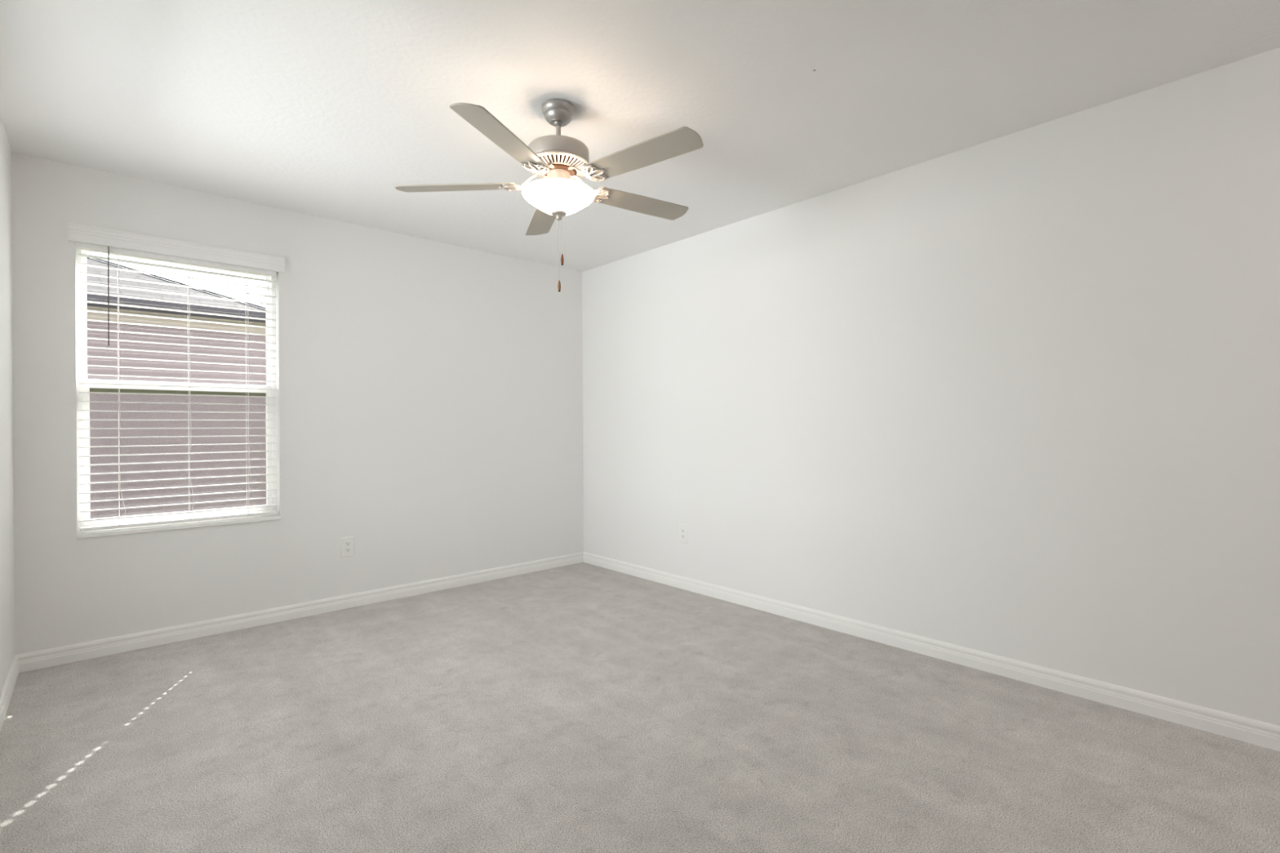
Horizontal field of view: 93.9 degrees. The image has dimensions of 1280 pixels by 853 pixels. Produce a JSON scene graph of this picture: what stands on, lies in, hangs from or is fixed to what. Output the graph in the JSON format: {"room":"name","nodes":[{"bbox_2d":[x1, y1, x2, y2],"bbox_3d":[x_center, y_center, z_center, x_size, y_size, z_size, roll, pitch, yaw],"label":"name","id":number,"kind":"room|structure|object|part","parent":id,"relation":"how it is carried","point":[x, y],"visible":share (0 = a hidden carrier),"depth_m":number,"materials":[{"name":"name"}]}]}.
{"room":"empty bedroom","nodes":[
{"label":"empty bedroom","id":0,"kind":"room"},
{"bbox_2d":[0,114,14,694],"bbox_3d":[-0.974,-0.076,0.532,0.160,2.440,6.000,0,0,-42],"label":"wall","id":1,"kind":"structure","parent":0,"point":[6,473],"depth_m":2.58,"materials":[{"name":"white paint"}]},
{"bbox_2d":[0,654,18,732],"bbox_3d":[-0.903,1.101,0.591,0.014,0.084,6.000,0,0,-42],"label":"baseboard","id":2,"kind":"structure","parent":1,"relation":"attached to","point":[6,695],"depth_m":2.50,"materials":[{"name":"white paint"}]},
{"bbox_2d":[11,151,583,654],"bbox_3d":[-1.763,-0.074,3.981,3.643,2.440,0.160,0,0,-42],"label":"wall","id":3,"kind":"structure","parent":0,"point":[429,393],"depth_m":3.73,"materials":[{"name":"white paint"}]},
{"bbox_2d":[75,241,280,538],"bbox_3d":[-2.502,-0.192,3.294,0.877,1.485,0.169,0,0,-42],"label":"window","id":4,"kind":"structure","parent":3,"relation":"in","point":[81,314],"depth_m":3.20,"materials":[{"name":"white plastic"}]},
{"bbox_3d":[-2.549,-0.559,3.343,0.831,0.715,0.023,0,0,-42],"label":"sash","id":5,"kind":"part","parent":4,"relation":"part of","materials":[{"name":"white plastic"}]},
{"bbox_2d":[67,222,284,531],"bbox_3d":[-2.465,-0.238,3.252,0.927,1.514,0.094,0,0,-42],"label":"window blind","id":6,"kind":"object","parent":4,"relation":"attached to","point":[91,238],"visible":1,"depth_m":3.21,"materials":[{"name":"white plastic"}]},
{"bbox_3d":[-2.682,-0.193,3.081,0.005,1.400,0.054,0,0,-42],"label":"ladder cord","id":7,"kind":"part","parent":6,"relation":"part of","materials":[{"name":"white fabric"}]},
{"bbox_3d":[-2.650,-0.196,3.067,0.033,1.395,0.004,0,0,-36],"label":"lift cord","id":8,"kind":"part","parent":6,"relation":"part of","materials":[{"name":"white fabric"}]},
{"bbox_3d":[-2.474,0.511,3.267,0.855,0.015,0.050,0,0,-42],"label":"rail","id":9,"kind":"part","parent":6,"relation":"part of","materials":[{"name":"white"}]},
{"bbox_3d":[-2.468,-0.195,3.276,0.005,1.400,0.054,0,0,-42],"label":"ladder cord","id":10,"kind":"part","parent":6,"relation":"part of","materials":[{"name":"white fabric"}]},
{"bbox_3d":[-2.445,-0.197,3.255,0.019,1.395,0.005,0,0,-42],"label":"lift cord","id":11,"kind":"part","parent":6,"relation":"part of","materials":[{"name":"white fabric"}]},
{"bbox_3d":[-2.269,-0.196,3.457,0.005,1.400,0.054,0,0,-42],"label":"ladder cord","id":12,"kind":"part","parent":6,"relation":"part of","materials":[{"name":"white fabric"}]},
{"bbox_3d":[-2.248,-0.198,3.435,0.010,1.395,0.005,0,0,-42],"label":"lift cord","id":13,"kind":"part","parent":6,"relation":"part of","materials":[{"name":"white fabric"}]},
{"bbox_3d":[-2.523,0.129,3.319,0.831,0.744,0.032,0,0,-42],"label":"sash","id":14,"kind":"part","parent":4,"relation":"part of","materials":[{"name":"white plastic"}]},
{"bbox_3d":[-2.541,0.139,3.338,0.829,0.719,0.008,0,0,-42],"label":"screen frame","id":15,"kind":"part","parent":4,"relation":"part of","materials":[{"name":"white"}]},
{"bbox_3d":[-2.498,0.540,3.294,0.877,0.021,0.169,0,0,-42],"label":"sill","id":16,"kind":"part","parent":4,"relation":"part of","materials":[{"name":"white stone"}]},
{"bbox_2d":[15,551,583,672],"bbox_3d":[-1.697,1.104,3.917,3.323,0.084,0.014,0,0,-42],"label":"baseboard","id":17,"kind":"structure","parent":3,"relation":"attached to","point":[37,660],"depth_m":3.46,"materials":[{"name":"white paint"}]},
{"bbox_2d":[341,536,354,557],"bbox_3d":[-1.848,0.761,3.785,0.080,0.126,0.008,0,0,-42],"label":"wall outlet","id":18,"kind":"object","parent":3,"relation":"attached to","point":[347,543],"visible":1,"depth_m":3.78,"materials":[{"name":"white plastic"}]},
{"bbox_2d":[345,547,351,551],"bbox_3d":[-1.846,0.780,3.783,0.034,0.024,0.002,0,0,-42],"label":"receptacle","id":19,"kind":"object","parent":18,"relation":"attached to","point":[347,549],"depth_m":3.78,"materials":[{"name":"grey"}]},
{"bbox_2d":[0,562,1279,852],"bbox_3d":[0.320,1.196,1.706,3.643,0.120,6.320,0,0,-42],"label":"floor","id":20,"kind":"structure","parent":0,"point":[581,707],"depth_m":2.11,"materials":[{"name":"carpet"}]},
{"bbox_2d":[0,0,1279,271],"bbox_3d":[0.306,-1.364,1.705,3.643,0.120,6.320,0,0,-42],"label":"ceiling","id":21,"kind":"structure","parent":0,"point":[317,108],"depth_m":2.29,"materials":[{"name":"paint"}]},
{"bbox_2d":[395,98,703,292],"bbox_3d":[-0.292,-0.925,2.447,1.247,0.751,1.261,0,0,-42],"label":"ceiling fan","id":22,"kind":"object","parent":21,"relation":"hanging from","point":[558,159],"visible":1,"depth_m":2.34,"materials":[{"name":"beige wood"}]},
{"bbox_3d":[-0.748,-0.975,2.441,0.490,0.029,0.121,-1,0,0],"label":"blade","id":23,"kind":"part","parent":22,"relation":"part of","materials":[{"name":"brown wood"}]},
{"bbox_3d":[-0.462,-0.980,2.043,0.121,0.029,0.490,0,1,18],"label":"blade","id":24,"kind":"part","parent":22,"relation":"part of","materials":[{"name":"brown wood"}]},
{"bbox_3d":[-0.479,-1.000,2.441,0.196,0.076,0.106,-1,0,0],"label":"blade arm","id":25,"kind":"part","parent":22,"relation":"part of","materials":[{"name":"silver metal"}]},
{"bbox_3d":[-0.379,-1.002,2.299,0.106,0.076,0.196,0,1,18],"label":"blade arm","id":26,"kind":"part","parent":22,"relation":"part of","materials":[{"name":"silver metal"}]},
{"bbox_3d":[-0.458,-0.985,2.836,0.121,0.029,0.490,0,0,-18],"label":"blade","id":27,"kind":"part","parent":22,"relation":"part of","materials":[{"name":"brown wood"}]},
{"bbox_3d":[-0.331,-0.914,2.439,0.295,0.090,0.295,0,0,-42],"label":"lamp shade","id":28,"kind":"part","parent":22,"relation":"part of","materials":[{"name":"white glass"}]},
{"bbox_3d":[-0.318,-0.781,2.439,0.002,0.156,0.002,0,0,-42],"label":"pull chain","id":29,"kind":"part","parent":22,"relation":"part of","materials":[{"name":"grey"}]},
{"bbox_3d":[-0.213,-1.006,2.351,0.196,0.076,0.106,-1,0,36],"label":"blade arm","id":30,"kind":"part","parent":22,"relation":"part of","materials":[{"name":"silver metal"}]},
{"bbox_3d":[-0.211,-1.007,2.524,0.196,0.076,0.106,-2,1,-36],"label":"blade arm","id":31,"kind":"part","parent":22,"relation":"part of","materials":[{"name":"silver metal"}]},
{"bbox_3d":[0.007,-0.995,2.682,0.490,0.029,0.121,-2,1,-36],"label":"blade","id":32,"kind":"part","parent":22,"relation":"part of","materials":[{"name":"brown wood"}]},
{"bbox_3d":[0.005,-0.992,2.192,0.490,0.029,0.121,-1,0,36],"label":"blade","id":33,"kind":"part","parent":22,"relation":"part of","materials":[{"name":"brown wood"}]},
{"bbox_2d":[582,47,1279,725],"bbox_3d":[1.600,-0.092,2.879,0.160,2.440,6.000,0,0,-42],"label":"wall","id":34,"kind":"structure","parent":0,"point":[1016,395],"depth_m":2.71,"materials":[{"name":"white paint"}]},
{"bbox_2d":[679,524,688,543],"bbox_3d":[0.304,0.748,4.180,0.008,0.126,0.080,0,0,-42],"label":"wall outlet","id":35,"kind":"object","parent":34,"relation":"attached to","point":[683,529],"visible":1,"depth_m":4.18,"materials":[{"name":"white plastic"}]},
{"bbox_2d":[583,551,1279,751],"bbox_3d":[1.542,1.087,2.821,0.014,0.084,6.000,0,0,-42],"label":"baseboard","id":36,"kind":"structure","parent":34,"relation":"attached to","point":[1256,732],"depth_m":2.71,"materials":[{"name":"white paint"}]},
{"label":"outside","id":37,"kind":"structure","parent":0,"visible":0},
{"bbox_3d":[-6.728,1.522,8.932,20.000,0.100,13.820,0,0,-42],"label":"ground","id":38,"kind":"structure","parent":37,"visible":0},
{"bbox_2d":[86,257,266,518],"bbox_3d":[-8.974,-0.580,6.302,7.755,4.130,6.855,0,0,-42],"label":"neighbor house","id":39,"kind":"structure","parent":38,"relation":"on","point":[90,315],"depth_m":6.03,"materials":[{"name":"paint"}]}
]}

